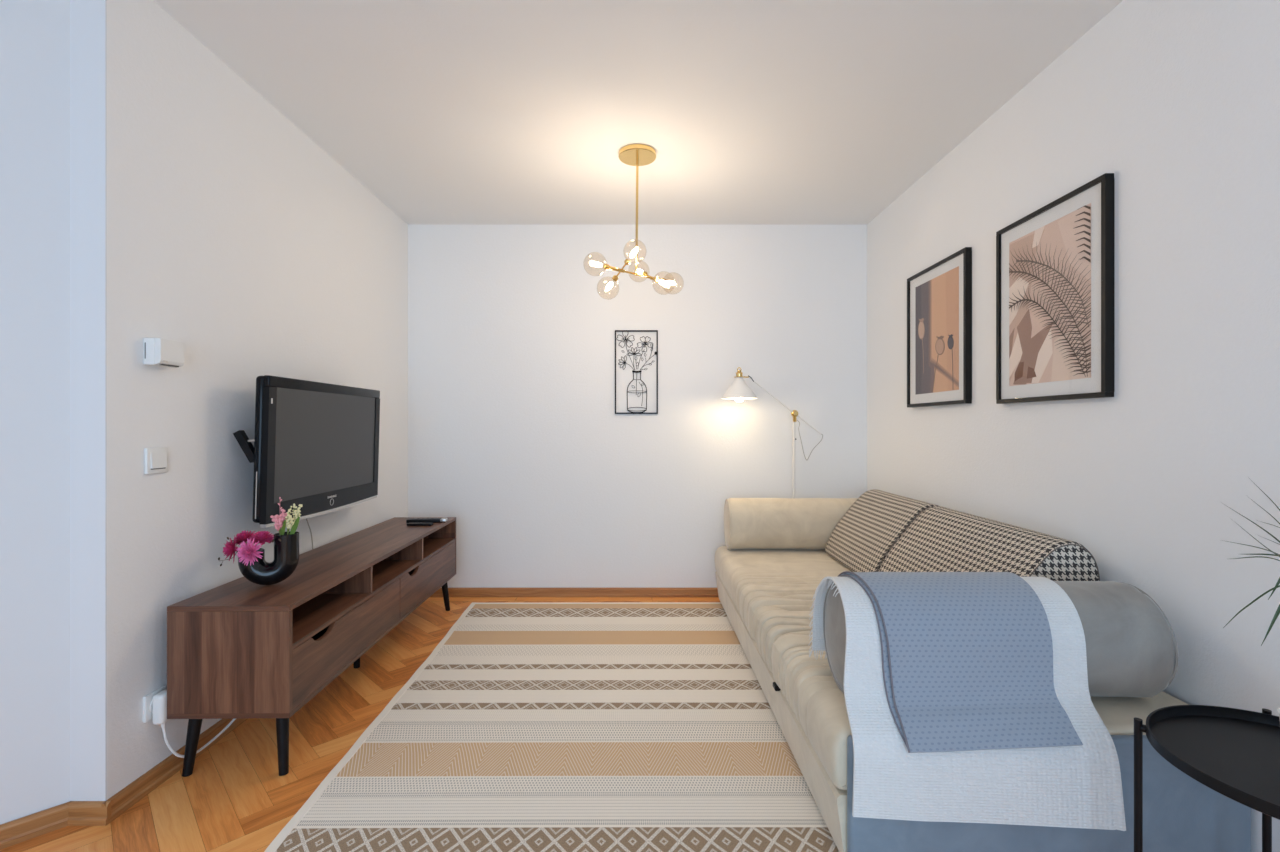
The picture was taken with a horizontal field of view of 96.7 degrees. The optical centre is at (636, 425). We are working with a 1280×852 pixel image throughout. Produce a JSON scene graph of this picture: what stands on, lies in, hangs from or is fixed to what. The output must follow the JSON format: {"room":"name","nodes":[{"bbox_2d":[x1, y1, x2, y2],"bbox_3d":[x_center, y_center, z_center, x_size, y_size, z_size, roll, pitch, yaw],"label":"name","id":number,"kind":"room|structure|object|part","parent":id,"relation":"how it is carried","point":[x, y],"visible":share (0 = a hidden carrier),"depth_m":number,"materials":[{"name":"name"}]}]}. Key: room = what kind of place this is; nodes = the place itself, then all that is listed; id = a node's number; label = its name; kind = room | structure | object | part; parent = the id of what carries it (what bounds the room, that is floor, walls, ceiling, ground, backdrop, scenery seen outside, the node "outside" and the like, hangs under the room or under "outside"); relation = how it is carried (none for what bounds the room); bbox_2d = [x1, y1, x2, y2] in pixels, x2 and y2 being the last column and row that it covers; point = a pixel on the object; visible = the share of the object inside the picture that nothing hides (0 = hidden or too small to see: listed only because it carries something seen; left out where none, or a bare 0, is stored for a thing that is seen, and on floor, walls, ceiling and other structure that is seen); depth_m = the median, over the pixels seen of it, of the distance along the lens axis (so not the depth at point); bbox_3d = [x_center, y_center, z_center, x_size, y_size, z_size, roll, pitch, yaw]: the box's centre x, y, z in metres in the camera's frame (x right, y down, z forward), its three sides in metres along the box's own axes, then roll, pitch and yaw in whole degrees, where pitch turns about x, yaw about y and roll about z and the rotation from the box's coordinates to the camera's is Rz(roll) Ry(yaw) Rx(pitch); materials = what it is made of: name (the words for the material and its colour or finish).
{"room":"living room","nodes":[
{"label":"living room","id":0,"kind":"room"},
{"bbox_2d":[0,0,106,824],"bbox_3d":[-2.134,-0.074,1.192,1.498,2.560,0.148,0,0,-43],"label":"wall","id":1,"kind":"structure","parent":0,"point":[53,53],"depth_m":1.62,"materials":[{"name":"white paint"}]},
{"bbox_2d":[0,802,69,849],"bbox_3d":[-2.123,1.116,1.136,0.017,0.060,1.414,0,0,44],"label":"baseboard","id":2,"kind":"structure","parent":1,"relation":"attached to","point":[37,824],"depth_m":1.58,"materials":[{"name":"brown wood"}]},
{"bbox_2d":[68,801,110,825],"bbox_3d":[-1.581,1.116,1.639,0.118,0.060,0.017,0,0,0],"label":"baseboard","id":3,"kind":"structure","parent":1,"relation":"attached to","point":[80,813],"depth_m":1.64,"materials":[{"name":"brown wood"}]},
{"bbox_2d":[107,0,407,799],"bbox_3d":[-1.592,-0.074,2.738,0.106,2.560,2.172,0,0,0],"label":"wall","id":4,"kind":"structure","parent":0,"point":[234,237],"depth_m":2.02,"materials":[{"name":"white paint"}]},
{"bbox_2d":[143,686,166,722],"bbox_3d":[-1.532,0.883,1.810,0.014,0.081,0.080,0,0,0],"label":"wall socket","id":5,"kind":"object","parent":4,"relation":"attached to","point":[147,700],"visible":0.53,"depth_m":1.78,"materials":[{"name":"white plastic"}]},
{"bbox_2d":[152,689,235,757],"bbox_3d":[-1.486,0.973,1.973,0.068,0.258,0.381,0,0,2],"label":"plug","id":6,"kind":"object","parent":5,"relation":"in","point":[159,701],"visible":0.52,"depth_m":1.79,"materials":[{"name":"white plastic"}]},
{"bbox_2d":[144,447,167,473],"bbox_3d":[-1.531,0.110,1.817,0.016,0.082,0.082,0,0,0],"label":"light switch","id":7,"kind":"object","parent":4,"relation":"attached to","point":[155,459],"visible":1,"depth_m":1.81,"materials":[{"name":"white plastic"}]},
{"bbox_2d":[143,338,183,367],"bbox_3d":[-1.512,-0.233,1.819,0.055,0.084,0.094,0,0,0],"label":"door chime","id":8,"kind":"object","parent":4,"relation":"attached to","point":[159,352],"visible":1,"depth_m":1.79,"materials":[{"name":"white plastic"}]},
{"bbox_2d":[101,719,246,824],"bbox_3d":[-1.530,1.116,2.729,0.017,0.060,2.189,0,0,0],"label":"baseboard","id":9,"kind":"structure","parent":4,"relation":"attached to","point":[142,786],"depth_m":1.81,"materials":[{"name":"brown wood"}]},
{"bbox_2d":[233,375,379,549],"bbox_3d":[-1.453,0.278,2.574,0.171,0.936,0.916,0,0,0],"label":"television","id":10,"kind":"object","parent":4,"relation":"attached to","point":[316,446],"visible":0.95,"depth_m":2.41,"materials":[{"name":"black plastic"}]},
{"bbox_3d":[-1.468,0.077,2.141,0.088,0.122,0.026,0,0,0],"label":"tilt arm","id":11,"kind":"part","parent":10,"relation":"part of","materials":[{"name":"black metal"}]},
{"bbox_3d":[-1.417,0.258,2.119,0.009,0.176,0.004,0,0,0],"label":"trim","id":12,"kind":"part","parent":10,"relation":"part of","materials":[{"name":"silver metal"}]},
{"bbox_3d":[-1.394,0.378,2.575,0.021,0.022,0.906,0,0,0],"label":"trim","id":13,"kind":"part","parent":10,"relation":"part of","materials":[{"name":"silver metal"}]},
{"bbox_2d":[0,597,719,851],"bbox_3d":[-0.517,1.176,0.797,4.166,0.060,6.094,0,0,0],"label":"floor","id":14,"kind":"structure","parent":0,"point":[235,798],"depth_m":1.92,"materials":[{"name":"brown wood"}]},
{"bbox_2d":[167,517,455,776],"bbox_3d":[-1.311,0.858,2.683,0.388,0.575,1.760,0,0,-1],"label":"tv stand","id":15,"kind":"object","parent":14,"relation":"on","point":[240,648],"visible":1,"depth_m":1.94,"materials":[{"name":"brown wood"}]},
{"bbox_3d":[-1.465,1.035,1.883,0.041,0.221,0.062,0,0,26],"label":"leg","id":16,"kind":"part","parent":15,"relation":"part of","materials":[{"name":"black"}]},
{"bbox_3d":[-1.295,0.750,1.811,0.384,0.323,0.017,0,0,-1],"label":"panel","id":17,"kind":"part","parent":15,"relation":"part of","materials":[{"name":"brown wood"}]},
{"bbox_2d":[238,531,298,584],"bbox_3d":[-1.322,0.480,2.045,0.188,0.182,0.079,0,0,-20],"label":"vase","id":18,"kind":"object","parent":15,"relation":"on","point":[286,551],"visible":0.82,"depth_m":2.02,"materials":[{"name":"black ceramic"}]},
{"bbox_2d":[223,536,237,563],"bbox_3d":[-1.408,0.432,1.988,0.074,0.099,0.080,0,0,0],"label":"chrysanthemum","id":19,"kind":"object","parent":18,"relation":"in","point":[229,549],"visible":0.94,"depth_m":1.97,"materials":[{"name":"pink plant"}]},
{"bbox_2d":[232,530,254,545],"bbox_3d":[-1.409,0.428,2.043,0.081,0.106,0.082,0,0,-34],"label":"chrysanthemum","id":20,"kind":"object","parent":18,"relation":"in","point":[243,535],"visible":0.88,"depth_m":2.03,"materials":[{"name":"pink plant"}]},
{"bbox_2d":[236,538,262,565],"bbox_3d":[-1.348,0.434,1.968,0.115,0.094,0.063,0,0,39],"label":"chrysanthemum","id":21,"kind":"object","parent":18,"relation":"in","point":[248,551],"visible":1,"depth_m":1.95,"materials":[{"name":"pink plant"}]},
{"bbox_2d":[250,531,273,544],"bbox_3d":[-1.335,0.428,2.030,0.086,0.106,0.085,0,0,0],"label":"chrysanthemum","id":22,"kind":"object","parent":18,"relation":"in","point":[262,537],"visible":0.88,"depth_m":2.02,"materials":[{"name":"pink plant"}]},
{"bbox_2d":[270,509,286,534],"bbox_3d":[-1.279,0.364,2.040,0.047,0.133,0.046,0,0,29],"label":"flower spray","id":23,"kind":"object","parent":18,"relation":"in","point":[278,519],"visible":0.93,"depth_m":2.03,"materials":[{"name":"pink plant"}]},
{"bbox_2d":[281,506,294,534],"bbox_3d":[-1.249,0.359,2.038,0.054,0.144,0.033,0,0,39],"label":"flower spray","id":24,"kind":"object","parent":18,"relation":"in","point":[287,524],"visible":1,"depth_m":2.04,"materials":[{"name":"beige plant"}]},
{"bbox_2d":[290,504,301,533],"bbox_3d":[-1.232,0.356,2.061,0.048,0.150,0.043,0,0,0],"label":"flower spray","id":25,"kind":"object","parent":18,"relation":"in","point":[296,513],"visible":0.98,"depth_m":2.05,"materials":[{"name":"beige plant"}]},
{"bbox_3d":[-1.177,1.035,1.887,0.041,0.221,0.062,0,0,-28],"label":"leg","id":26,"kind":"part","parent":15,"relation":"part of","materials":[{"name":"black"}]},
{"bbox_3d":[-1.310,0.580,2.683,0.385,0.017,1.760,0,0,-1],"label":"panel","id":27,"kind":"part","parent":15,"relation":"part of","materials":[{"name":"brown wood"}]},
{"bbox_3d":[-1.310,0.919,2.683,0.385,0.017,1.760,0,0,-1],"label":"panel","id":28,"kind":"part","parent":15,"relation":"part of","materials":[{"name":"brown wood"}]},
{"bbox_3d":[-1.120,0.815,2.255,0.016,0.189,0.860,0,0,-1],"label":"drawer","id":29,"kind":"part","parent":15,"relation":"part of","materials":[{"name":"brown wood"}]},
{"bbox_3d":[-1.331,1.036,2.702,0.041,0.219,0.041,0,0,-1],"label":"leg","id":30,"kind":"part","parent":15,"relation":"part of","materials":[{"name":"black"}]},
{"bbox_2d":[292,538,454,649],"bbox_3d":[-1.303,0.709,2.683,0.370,0.017,1.726,0,0,-1],"label":"shelf","id":31,"kind":"object","parent":15,"relation":"attached to","point":[331,607],"depth_m":2.34,"materials":[{"name":"brown wood"}]},
{"bbox_2d":[407,522,432,525],"bbox_3d":[-1.245,0.563,3.265,0.140,0.015,0.040,0,0,2],"label":"remote control","id":32,"kind":"object","parent":15,"relation":"on","point":[411,523],"visible":1,"depth_m":3.25,"materials":[{"name":"black plastic"}]},
{"bbox_2d":[406,518,447,522],"bbox_3d":[-1.244,0.560,3.375,0.226,0.021,0.054,0,0,-6],"label":"remote control","id":33,"kind":"object","parent":15,"relation":"on","point":[426,520],"visible":0.99,"depth_m":3.35,"materials":[{"name":"black plastic"}]},
{"bbox_3d":[-1.134,0.815,3.118,0.016,0.189,0.858,0,0,-1],"label":"drawer","id":34,"kind":"part","parent":15,"relation":"part of","materials":[{"name":"brown wood"}]},
{"bbox_3d":[-1.324,0.750,3.554,0.384,0.323,0.017,0,0,-1],"label":"panel","id":35,"kind":"part","parent":15,"relation":"part of","materials":[{"name":"brown wood"}]},
{"bbox_3d":[-1.185,1.034,3.517,0.041,0.222,0.072,0,0,26],"label":"leg","id":36,"kind":"part","parent":15,"relation":"part of","materials":[{"name":"black"}]},
{"bbox_2d":[264,602,838,851],"bbox_3d":[-0.198,1.141,1.987,1.732,0.010,3.362,0,0,0],"label":"rug","id":37,"kind":"object","parent":14,"relation":"on","point":[548,726],"visible":0.96,"depth_m":1.98,"materials":[{"name":"beige fabric"}]},
{"bbox_2d":[722,367,822,497],"bbox_3d":[0.858,0.389,3.675,0.711,1.513,0.220,0,0,-27],"label":"floor lamp","id":38,"kind":"object","parent":14,"relation":"on","point":[739,390],"visible":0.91,"depth_m":3.55,"materials":[{"name":"white metal"}]},
{"bbox_3d":[0.640,-0.238,3.562,0.220,0.132,0.220,0,0,0],"label":"lamp shade","id":39,"kind":"part","parent":38,"relation":"part of","materials":[{"name":"white metal"}]},
{"bbox_3d":[0.640,-0.186,3.562,0.062,0.074,0.062,0,0,0],"label":"bulb","id":40,"kind":"part","parent":38,"relation":"part of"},
{"bbox_3d":[0.949,-0.127,3.671,0.547,0.364,0.049,0,0,-19],"label":"arm","id":41,"kind":"part","parent":38,"relation":"part of","materials":[{"name":"metal"}]},
{"bbox_3d":[1.134,0.093,3.736,0.180,0.266,0.013,0,0,-7],"label":"cord","id":42,"kind":"part","parent":38,"relation":"part of","materials":[{"name":"grey plastic"}]},
{"bbox_2d":[715,546,1250,851],"bbox_3d":[1.012,0.953,2.553,1.046,0.387,2.280,0,0,0],"label":"sofa","id":43,"kind":"object","parent":14,"relation":"on","point":[766,595],"visible":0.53,"depth_m":1.49,"materials":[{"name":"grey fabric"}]},
{"bbox_2d":[724,498,857,549],"bbox_3d":[0.996,0.610,3.560,0.893,0.318,0.255,0,0,0],"label":"bolster cushion","id":44,"kind":"object","parent":43,"relation":"on","point":[749,523],"visible":0.75,"depth_m":3.45,"materials":[{"name":"beige fabric"}]},
{"bbox_2d":[825,489,937,571],"bbox_3d":[1.321,0.574,3.065,0.394,0.393,0.710,0,0,0],"label":"cushion","id":45,"kind":"object","parent":43,"relation":"on","point":[861,540],"visible":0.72,"depth_m":3.00,"materials":[{"name":"brown fabric"}]},
{"bbox_2d":[808,577,1125,830],"bbox_3d":[0.863,0.712,1.601,0.675,0.538,0.449,0,0,0],"label":"blanket","id":46,"kind":"object","parent":43,"relation":"on","point":[1062,786],"visible":0.66,"depth_m":1.39,"materials":[{"name":"white fabric"}]},
{"bbox_2d":[837,571,1082,752],"bbox_3d":[0.852,0.608,1.602,0.496,0.362,0.472,0,0,0],"label":"throw","id":47,"kind":"object","parent":46,"relation":"on","point":[967,657],"visible":0.93,"depth_m":1.47,"materials":[{"name":"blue fabric"}]},
{"bbox_2d":[878,506,1099,580],"bbox_3d":[1.321,0.574,2.278,0.394,0.392,0.860,0,0,0],"label":"cushion","id":48,"kind":"object","parent":43,"relation":"on","point":[939,539],"visible":0.52,"depth_m":2.16,"materials":[{"name":"brown fabric"}]},
{"bbox_2d":[823,581,1177,697],"bbox_3d":[1.015,0.613,1.655,0.878,0.313,0.303,0,0,0],"label":"bolster cushion","id":49,"kind":"object","parent":43,"relation":"on","point":[1132,650],"visible":0.42,"depth_m":1.53,"materials":[{"name":"grey fabric"}]},
{"bbox_3d":[1.032,0.948,1.431,1.005,0.336,0.031,0,0,0],"label":"panel","id":50,"kind":"part","parent":43,"relation":"part of","materials":[{"name":"blue fabric"}]},
{"bbox_2d":[1134,705,1279,851],"bbox_3d":[1.282,0.894,1.091,0.457,0.504,0.457,0,0,0],"label":"side table","id":51,"kind":"object","parent":14,"relation":"on","point":[1234,753],"visible":1,"depth_m":1.20,"materials":[{"name":"black metal"}]},
{"bbox_3d":[1.097,0.894,1.246,0.015,0.504,0.015,0,0,0],"label":"leg","id":52,"kind":"part","parent":51,"relation":"part of","materials":[{"name":"black metal"}]},
{"bbox_2d":[1222,477,1279,718],"bbox_3d":[1.278,0.352,1.029,0.379,0.628,0.235,0,0,32],"label":"potted plant","id":53,"kind":"object","parent":51,"relation":"on","point":[1277,613],"visible":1,"depth_m":1.08,"materials":[{"name":"green plant"}]},
{"bbox_3d":[1.424,0.894,1.286,0.015,0.504,0.015,0,0,0],"label":"leg","id":54,"kind":"part","parent":51,"relation":"part of","materials":[{"name":"black metal"}]},
{"bbox_2d":[408,225,866,587],"bbox_3d":[-0.552,-0.074,3.874,4.396,2.560,0.100,0,0,0],"label":"wall","id":55,"kind":"structure","parent":0,"point":[516,435],"depth_m":3.82,"materials":[{"name":"white paint"}]},
{"bbox_2d":[430,588,718,596],"bbox_3d":[0.012,1.116,3.816,3.068,0.060,0.017,0,0,0],"label":"baseboard","id":56,"kind":"structure","parent":55,"relation":"attached to","point":[453,592],"depth_m":3.81,"materials":[{"name":"brown wood"}]},
{"bbox_2d":[615,330,657,413],"bbox_3d":[-0.004,-0.360,3.813,0.288,0.562,0.018,0,0,0],"label":"wall art","id":57,"kind":"object","parent":55,"relation":"attached to","point":[622,331],"visible":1,"depth_m":3.81,"materials":[{"name":"black"}]},
{"bbox_2d":[627,370,646,412],"bbox_3d":[-0.001,-0.226,3.812,0.136,0.293,0.011,0,0,0],"label":"bottle","id":58,"kind":"object","parent":57,"relation":"on","point":[632,370],"depth_m":3.81,"materials":[{"name":"black metal"}]},
{"bbox_2d":[153,0,1122,224],"bbox_3d":[-0.552,-1.404,0.787,4.396,0.100,6.274,0,0,0],"label":"ceiling","id":59,"kind":"structure","parent":0,"point":[448,112],"depth_m":2.30,"materials":[{"name":"white paint"}]},
{"bbox_2d":[583,144,683,299],"bbox_3d":[-0.007,-0.992,2.848,0.498,0.724,0.367,0,0,0],"label":"chandelier","id":60,"kind":"object","parent":59,"relation":"hanging from","point":[637,155],"visible":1,"depth_m":2.81,"materials":[{"name":"gold metal"}]},
{"bbox_3d":[-0.189,-0.773,2.727,0.046,0.022,0.021,0,0,-30],"label":"bulb","id":61,"kind":"part","parent":60,"relation":"part of","materials":[{"name":"white glass"}]},
{"bbox_3d":[-0.136,-0.695,2.825,0.037,0.037,0.021,0,0,31],"label":"bulb","id":62,"kind":"part","parent":60,"relation":"part of","materials":[{"name":"white glass"}]},
{"bbox_3d":[-0.018,-0.834,2.755,0.037,0.037,0.021,0,0,31],"label":"bulb","id":63,"kind":"part","parent":60,"relation":"part of","materials":[{"name":"white glass"}]},
{"bbox_3d":[-0.001,-1.043,2.820,0.017,0.574,0.012,0,0,0],"label":"rod","id":64,"kind":"part","parent":60,"relation":"part of","materials":[{"name":"gold metal"}]},
{"bbox_2d":[867,0,1279,851],"bbox_3d":[1.596,-0.074,0.737,0.100,2.560,6.174,0,0,0],"label":"wall","id":65,"kind":"structure","parent":0,"point":[1178,100],"depth_m":1.72,"materials":[{"name":"white paint"}]},
{"bbox_2d":[907,247,971,406],"bbox_3d":[1.531,-0.465,2.912,0.030,0.722,0.571,0,0,0],"label":"framed print","id":66,"kind":"object","parent":65,"relation":"attached to","point":[939,299],"visible":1,"depth_m":2.85,"materials":[{"name":"black"}]},
{"bbox_2d":[996,173,1114,403],"bbox_3d":[1.531,-0.457,2.122,0.030,0.725,0.560,0,0,0],"label":"framed print","id":67,"kind":"object","parent":65,"relation":"attached to","point":[1055,269],"visible":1,"depth_m":2.06,"materials":[{"name":"black"}]}
]}

